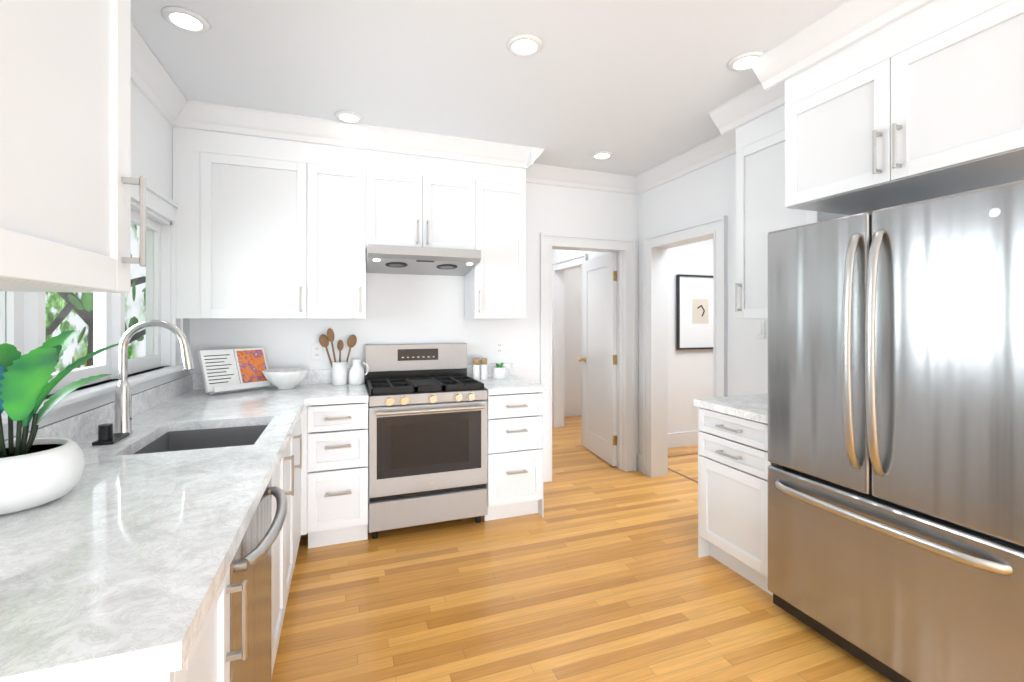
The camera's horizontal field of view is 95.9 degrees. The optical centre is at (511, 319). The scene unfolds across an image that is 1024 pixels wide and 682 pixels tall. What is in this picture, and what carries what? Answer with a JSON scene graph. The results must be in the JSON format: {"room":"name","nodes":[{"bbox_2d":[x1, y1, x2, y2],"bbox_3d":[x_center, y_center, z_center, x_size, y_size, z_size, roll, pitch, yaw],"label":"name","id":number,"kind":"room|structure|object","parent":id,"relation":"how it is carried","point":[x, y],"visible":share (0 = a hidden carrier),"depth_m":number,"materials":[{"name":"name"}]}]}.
{"room":"kitchen","nodes":[
{"label":"kitchen","id":0,"kind":"room"},
{"bbox_2d":[3,81,189,410],"bbox_3d":[-0.813,0.048,-0.762,0.120,2.650,8.320,0,0,-20],"label":"wall","id":1,"kind":"structure","parent":0,"point":[151,144],"depth_m":2.45,"materials":[{"name":"white paint"}]},
{"bbox_2d":[0,0,145,292],"bbox_3d":[-0.897,-0.666,0.484,0.567,1.218,0.920,0,0,-20],"label":"upper cabinet","id":2,"kind":"object","parent":1,"relation":"attached to","point":[67,180],"visible":1,"depth_m":0.79,"materials":[{"name":"white wood"}]},
{"bbox_2d":[0,172,183,398],"bbox_3d":[-1.744,-0.207,1.857,0.152,0.960,2.060,0,0,-20],"label":"window","id":3,"kind":"structure","parent":1,"relation":"in","point":[23,322],"depth_m":2.25,"materials":[{"name":"white wood"}]},
{"bbox_2d":[1,364,183,439],"bbox_3d":[-1.729,0.314,1.863,0.185,0.082,2.100,0,0,-20],"label":"window sill","id":4,"kind":"structure","parent":1,"relation":"attached to","point":[78,401],"depth_m":1.83,"materials":[{"name":"white wood"}]},
{"bbox_2d":[131,22,190,128],"bbox_3d":[-0.630,-1.212,-0.935,0.105,0.130,7.870,0,0,-20],"label":"crown molding","id":5,"kind":"structure","parent":1,"relation":"attached to","point":[148,74],"depth_m":2.37,"materials":[{"name":"white wood"}]},
{"bbox_2d":[187,100,546,175],"bbox_3d":[-0.836,-1.212,3.130,2.247,0.130,0.125,0,0,-20],"label":"crown molding","id":6,"kind":"structure","parent":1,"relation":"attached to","point":[205,116],"depth_m":3.05,"materials":[{"name":"white wood"}]},
{"bbox_2d":[190,183,637,468],"bbox_3d":[-0.507,0.048,3.709,3.500,2.650,0.120,0,0,-20],"label":"wall","id":7,"kind":"structure","parent":0,"point":[409,309],"depth_m":3.63,"materials":[{"name":"white paint"}]},
{"bbox_2d":[312,344,321,359],"bbox_3d":[-1.400,0.231,3.317,0.070,0.115,0.008,0,0,-20],"label":"electrical outlet","id":8,"kind":"object","parent":7,"relation":"attached to","point":[316,351],"visible":0.96,"depth_m":3.31,"materials":[{"name":"white plastic"}]},
{"bbox_2d":[173,127,525,318],"bbox_3d":[-1.004,-0.641,3.268,2.260,1.268,0.367,0,0,-20],"label":"upper cabinet","id":9,"kind":"object","parent":7,"relation":"attached to","point":[268,228],"visible":0.96,"depth_m":3.03,"materials":[{"name":"white wood"}]},
{"bbox_2d":[366,244,480,275],"bbox_3d":[-0.654,-0.416,3.321,0.754,0.138,0.501,0,0,-20],"label":"range hood","id":10,"kind":"object","parent":7,"relation":"attached to","point":[390,259],"visible":1,"depth_m":3.17,"materials":[{"name":"silver metal"}]},
{"bbox_2d":[495,341,502,354],"bbox_3d":[-0.104,0.231,3.786,0.070,0.115,0.008,0,0,-20],"label":"electrical outlet","id":11,"kind":"object","parent":7,"relation":"attached to","point":[498,347],"visible":1,"depth_m":3.78,"materials":[{"name":"white plastic"}]},
{"bbox_2d":[526,165,634,194],"bbox_3d":[0.548,-1.212,3.958,1.128,0.130,0.130,0,0,-20],"label":"crown molding","id":12,"kind":"structure","parent":7,"relation":"attached to","point":[554,176],"depth_m":3.99,"materials":[{"name":"white wood"}]},
{"bbox_2d":[131,0,844,175],"bbox_3d":[1.364,-1.317,1.185,5.900,0.080,10.700,0,0,-20],"label":"ceiling","id":13,"kind":"structure","parent":0,"point":[636,87],"depth_m":2.30,"materials":[{"name":"white paint"}]},
{"bbox_2d":[161,6,209,32],"bbox_3d":[-1.386,-1.270,1.966,0.170,0.010,0.170,0,0,-20],"label":"recessed light","id":14,"kind":"object","parent":13,"relation":"in","point":[185,19],"visible":1,"depth_m":1.96,"materials":[{"name":"white plastic"}]},
{"bbox_2d":[335,111,362,122],"bbox_3d":[-1.024,-1.270,2.905,0.170,0.010,0.170,0,0,-20],"label":"recessed light","id":15,"kind":"object","parent":13,"relation":"in","point":[348,116],"visible":1,"depth_m":2.89,"materials":[{"name":"white"}]},
{"bbox_2d":[506,34,542,56],"bbox_3d":[0.058,-1.270,2.148,0.170,0.010,0.170,0,0,-20],"label":"recessed light","id":16,"kind":"object","parent":13,"relation":"in","point":[523,45],"visible":1,"depth_m":2.14,"materials":[{"name":"white"}]},
{"bbox_2d":[591,151,612,159],"bbox_3d":[0.699,-1.270,3.582,0.170,0.010,0.170,0,0,-20],"label":"recessed light","id":17,"kind":"object","parent":13,"relation":"in","point":[600,155],"visible":0.98,"depth_m":3.57,"materials":[{"name":"white"}]},
{"bbox_2d":[728,51,763,70],"bbox_3d":[1.159,-1.270,2.281,0.170,0.010,0.170,0,0,-20],"label":"recessed light","id":18,"kind":"object","parent":13,"relation":"in","point":[740,62],"visible":0.77,"depth_m":2.27,"materials":[{"name":"white"}]},
{"bbox_2d":[709,88,784,139],"bbox_3d":[1.359,-1.212,2.565,0.110,0.130,0.615,0,0,-20],"label":"crown molding","id":19,"kind":"structure","parent":13,"relation":"attached to","point":[743,108],"depth_m":2.66,"materials":[{"name":"white wood"}]},
{"bbox_2d":[744,0,931,95],"bbox_3d":[1.414,-1.212,1.772,0.105,0.130,1.124,0,0,-20],"label":"crown molding","id":20,"kind":"structure","parent":13,"relation":"attached to","point":[839,27],"depth_m":1.98,"materials":[{"name":"white wood"}]},
{"bbox_2d":[564,267,580,416],"bbox_3d":[1.386,0.048,6.840,1.950,2.650,0.120,0,0,-20],"label":"wall","id":21,"kind":"structure","parent":0,"point":[572,278],"depth_m":6.59,"materials":[{"name":"white paint"}]},
{"bbox_2d":[272,415,891,681],"bbox_3d":[1.364,1.402,1.185,5.900,0.061,10.700,0,0,-20],"label":"floor","id":22,"kind":"structure","parent":0,"point":[600,570],"depth_m":2.24,"materials":[{"name":"brown wood"}]},
{"bbox_2d":[127,566,238,681],"bbox_3d":[-0.901,0.936,0.726,0.723,0.872,0.378,0,0,-20],"label":"base cabinet","id":23,"kind":"object","parent":22,"relation":"on","point":[209,658],"depth_m":0.93,"materials":[{"name":"white wood"}]},
{"bbox_2d":[230,476,286,681],"bbox_3d":[-1.019,0.938,1.205,0.773,0.870,0.592,0,0,-20],"label":"dishwasher","id":24,"kind":"object","parent":22,"relation":"on","point":[251,563],"visible":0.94,"depth_m":1.29,"materials":[{"name":"silver metal"}]},
{"bbox_2d":[239,461,278,672],"bbox_3d":[-1.071,0.936,1.196,0.723,0.872,0.740,0,0,-20],"label":"base cabinet","id":25,"kind":"object","parent":22,"relation":"on","point":[275,476],"depth_m":1.65,"materials":[{"name":"white wood"}]},
{"bbox_2d":[279,436,290,638],"bbox_3d":[-1.248,0.936,1.683,0.723,0.872,0.451,0,0,-20],"label":"base cabinet","id":26,"kind":"object","parent":22,"relation":"on","point":[285,459],"depth_m":1.99,"materials":[{"name":"white wood"}]},
{"bbox_2d":[291,427,294,579],"bbox_3d":[-1.358,0.936,1.986,0.723,0.872,0.432,0,0,-20],"label":"base cabinet","id":27,"kind":"object","parent":22,"relation":"on","point":[293,432],"depth_m":2.26,"materials":[{"name":"white wood"}]},
{"bbox_2d":[295,406,310,561],"bbox_3d":[-1.478,0.936,2.365,0.755,0.872,0.476,0,0,-20],"label":"base cabinet","id":28,"kind":"object","parent":22,"relation":"on","point":[303,425],"depth_m":2.69,"materials":[{"name":"white wood"}]},
{"bbox_2d":[311,402,367,547],"bbox_3d":[-1.162,0.936,3.058,0.374,0.872,0.653,0,0,-20],"label":"base cabinet","id":29,"kind":"object","parent":22,"relation":"on","point":[320,476],"depth_m":2.77,"materials":[{"name":"white wood"}]},
{"bbox_2d":[0,368,367,681],"bbox_3d":[-1.133,0.428,1.917,1.095,0.141,2.816,0,0,-20],"label":"countertop","id":30,"kind":"structure","parent":29,"relation":"on","point":[116,561],"depth_m":0.98,"materials":[{"name":"stone"}]},
{"bbox_2d":[0,330,122,514],"bbox_3d":[-1.208,0.244,1.169,0.336,0.429,0.287,0,0,-20],"label":"plant","id":31,"kind":"object","parent":30,"relation":"on","point":[35,472],"visible":1,"depth_m":1.13,"materials":[{"name":"green plant"}]},
{"bbox_2d":[92,423,129,445],"bbox_3d":[-1.519,0.424,1.753,0.065,0.069,0.141,0,0,-20],"label":"soap dispenser","id":32,"kind":"object","parent":30,"relation":"on","point":[107,435],"visible":0.94,"depth_m":1.70,"materials":[{"name":"black plastic"}]},
{"bbox_2d":[114,320,194,433],"bbox_3d":[-1.461,0.229,1.900,0.275,0.458,0.088,0,0,-20],"label":"faucet","id":33,"kind":"object","parent":30,"relation":"on","point":[123,409],"visible":0.92,"depth_m":1.85,"materials":[{"name":"silver metal"}]},
{"bbox_2d":[134,425,267,453],"bbox_3d":[-1.240,0.655,1.880,0.485,0.310,0.600,0,0,-20],"label":"sink","id":34,"kind":"object","parent":30,"relation":"in","point":[203,438],"depth_m":2.11,"materials":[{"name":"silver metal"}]},
{"bbox_2d":[198,347,270,394],"bbox_3d":[-1.754,0.323,2.952,0.153,0.269,0.390,0,0,32],"label":"cookbook stand","id":35,"kind":"object","parent":30,"relation":"on","point":[230,370],"visible":0.98,"depth_m":2.92,"materials":[{"name":"white plastic"}]},
{"bbox_2d":[262,368,309,389],"bbox_3d":[-1.500,0.396,3.073,0.290,0.125,0.285,0,0,-20],"label":"bowl","id":36,"kind":"object","parent":30,"relation":"on","point":[284,378],"visible":1,"depth_m":3.00,"materials":[{"name":"white ceramic"}]},
{"bbox_2d":[319,328,356,384],"bbox_3d":[-1.229,0.258,3.267,0.252,0.400,0.098,0,0,-20],"label":"utensil crock","id":37,"kind":"object","parent":30,"relation":"on","point":[339,372],"visible":1,"depth_m":3.24,"materials":[{"name":"white ceramic"}]},
{"bbox_2d":[349,359,368,384],"bbox_3d":[-1.090,0.371,3.296,0.137,0.175,0.106,0,0,-20],"label":"jug","id":38,"kind":"object","parent":30,"relation":"on","point":[357,374],"visible":1,"depth_m":3.26,"materials":[{"name":"white ceramic"}]},
{"bbox_2d":[365,343,487,538],"bbox_3d":[-0.613,0.778,3.209,0.754,1.190,0.707,0,0,-20],"label":"range","id":39,"kind":"object","parent":22,"relation":"on","point":[427,433],"visible":1,"depth_m":2.96,"materials":[{"name":"silver metal"}]},
{"bbox_2d":[487,392,542,520],"bbox_3d":[-0.082,0.936,3.450,0.401,0.872,0.653,0,0,-20],"label":"base cabinet","id":40,"kind":"object","parent":22,"relation":"on","point":[515,421],"depth_m":3.15,"materials":[{"name":"white wood"}]},
{"bbox_2d":[467,363,545,394],"bbox_3d":[-0.072,0.428,3.442,0.414,0.141,0.671,0,0,-20],"label":"countertop","id":41,"kind":"structure","parent":40,"relation":"on","point":[511,383],"depth_m":3.33,"materials":[{"name":"stone"}]},
{"bbox_2d":[473,358,479,379],"bbox_3d":[-0.273,0.377,3.538,0.053,0.162,0.053,0,0,-20],"label":"mill","id":42,"kind":"object","parent":41,"relation":"on","point":[476,368],"visible":0.94,"depth_m":3.52,"materials":[{"name":"white ceramic"}]},
{"bbox_2d":[480,358,486,379],"bbox_3d":[-0.216,0.377,3.559,0.053,0.162,0.053,0,0,-20],"label":"mill","id":43,"kind":"object","parent":41,"relation":"on","point":[483,362],"visible":1,"depth_m":3.54,"materials":[{"name":"white ceramic"}]},
{"bbox_2d":[493,363,505,378],"bbox_3d":[-0.096,0.396,3.603,0.108,0.125,0.104,0,0,-20],"label":"succulent pot","id":44,"kind":"object","parent":41,"relation":"on","point":[499,371],"visible":1,"depth_m":3.56,"materials":[{"name":"white ceramic"}]},
{"bbox_2d":[698,407,774,595],"bbox_3d":[1.428,0.936,2.541,0.652,0.873,0.486,0,0,-20],"label":"base cabinet","id":45,"kind":"object","parent":22,"relation":"on","point":[734,463],"visible":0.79,"depth_m":2.44,"materials":[{"name":"white wood"}]},
{"bbox_2d":[693,394,767,423],"bbox_3d":[1.436,0.428,2.544,0.631,0.141,0.517,0,0,-20],"label":"countertop","id":46,"kind":"structure","parent":45,"relation":"on","point":[754,407],"depth_m":2.51,"materials":[{"name":"stone"}]},
{"bbox_2d":[768,180,1023,681],"bbox_3d":[1.619,0.480,1.846,0.710,1.785,0.906,0,0,-20],"label":"fridge","id":47,"kind":"object","parent":22,"relation":"on","point":[896,442],"visible":1,"depth_m":1.64,"materials":[{"name":"silver metal"}]},
{"bbox_2d":[552,153,767,455],"bbox_3d":[2.220,0.048,1.495,0.120,2.650,10.500,0,0,-20],"label":"wall","id":48,"kind":"structure","parent":0,"point":[707,192],"depth_m":3.40,"materials":[{"name":"white paint"}]},
{"bbox_2d":[637,454,642,471],"bbox_3d":[0.518,1.303,0.879,3.500,0.140,10.500,0,0,-20],"label":"baseboard","id":49,"kind":"structure","parent":48,"relation":"attached to","point":[639,462],"depth_m":4.20,"materials":[{"name":"white wood"}]},
{"bbox_2d":[635,132,735,194],"bbox_3d":[1.354,-1.212,3.549,0.110,0.130,1.448,0,0,-20],"label":"crown molding","id":50,"kind":"structure","parent":48,"relation":"attached to","point":[708,152],"depth_m":3.57,"materials":[{"name":"white wood"}]},
{"bbox_2d":[756,321,764,338],"bbox_3d":[1.607,0.066,2.996,0.009,0.115,0.070,0,0,-20],"label":"light switch","id":51,"kind":"object","parent":48,"relation":"attached to","point":[760,329],"visible":1,"depth_m":2.99,"materials":[{"name":"white plastic"}]},
{"bbox_2d":[736,108,862,159],"bbox_3d":[1.583,-1.146,2.591,0.326,0.258,0.510,0,0,-20],"label":"upper cabinet","id":52,"kind":"object","parent":48,"relation":"attached to","point":[773,135],"depth_m":2.48,"materials":[{"name":"white wood"}]},
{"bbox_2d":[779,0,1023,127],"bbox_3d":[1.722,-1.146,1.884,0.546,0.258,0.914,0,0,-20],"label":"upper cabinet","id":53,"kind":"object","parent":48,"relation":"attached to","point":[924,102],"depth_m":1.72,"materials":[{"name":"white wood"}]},
{"bbox_2d":[668,239,712,447],"bbox_3d":[2.001,0.048,5.140,1.950,2.650,0.135,0,0,-20],"label":"wall","id":54,"kind":"structure","parent":0,"point":[690,375],"depth_m":5.04,"materials":[{"name":"white paint"}]},
{"bbox_2d":[677,274,712,349],"bbox_3d":[2.071,-0.082,5.077,0.620,0.810,0.030,0,0,-20],"label":"picture frame","id":55,"kind":"object","parent":54,"relation":"attached to","point":[694,311],"visible":0.71,"depth_m":5.05,"materials":[{"name":"black"}]},
{"label":"outside","id":56,"kind":"structure","parent":0,"visible":0},
{"bbox_2d":[46,223,145,372],"bbox_3d":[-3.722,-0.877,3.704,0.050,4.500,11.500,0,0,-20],"label":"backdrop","id":57,"kind":"structure","parent":56,"point":[79,329],"depth_m":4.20,"materials":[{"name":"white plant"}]},
{"bbox_3d":[0.059,0.048,5.201,1.420,2.650,2.300,0,0,-20],"label":"wall","id":58,"kind":"structure","parent":0,"visible":0},
{"bbox_2d":[540,233,635,481],"bbox_3d":[0.654,0.321,4.129,0.940,2.105,0.184,0,0,-20],"label":"door frame","id":59,"kind":"structure","parent":58,"relation":"attached to","point":[551,274],"depth_m":4.20,"materials":[{"name":"white wood"}]},
{"bbox_2d":[578,252,616,465],"bbox_3d":[0.899,0.367,4.661,0.189,1.988,0.729,0,0,-20],"label":"door leaf","id":60,"kind":"structure","parent":58,"relation":"in","point":[599,358],"depth_m":4.57,"materials":[{"name":"white wood"}]},
{"bbox_2d":[643,215,727,476],"bbox_3d":[1.417,0.321,3.714,0.184,2.105,0.930,0,0,-20],"label":"door frame","id":61,"kind":"structure","parent":58,"relation":"attached to","point":[656,247],"depth_m":4.03,"materials":[{"name":"white wood"}]},
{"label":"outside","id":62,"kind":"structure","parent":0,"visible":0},
{"bbox_2d":[46,254,145,365],"bbox_3d":[-3.285,-0.026,3.963,0.670,2.807,5.434,0,0,-20],"label":"tree","id":63,"kind":"object","parent":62,"point":[74,298],"depth_m":3.27,"materials":[{"name":"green plant"}]}
]}

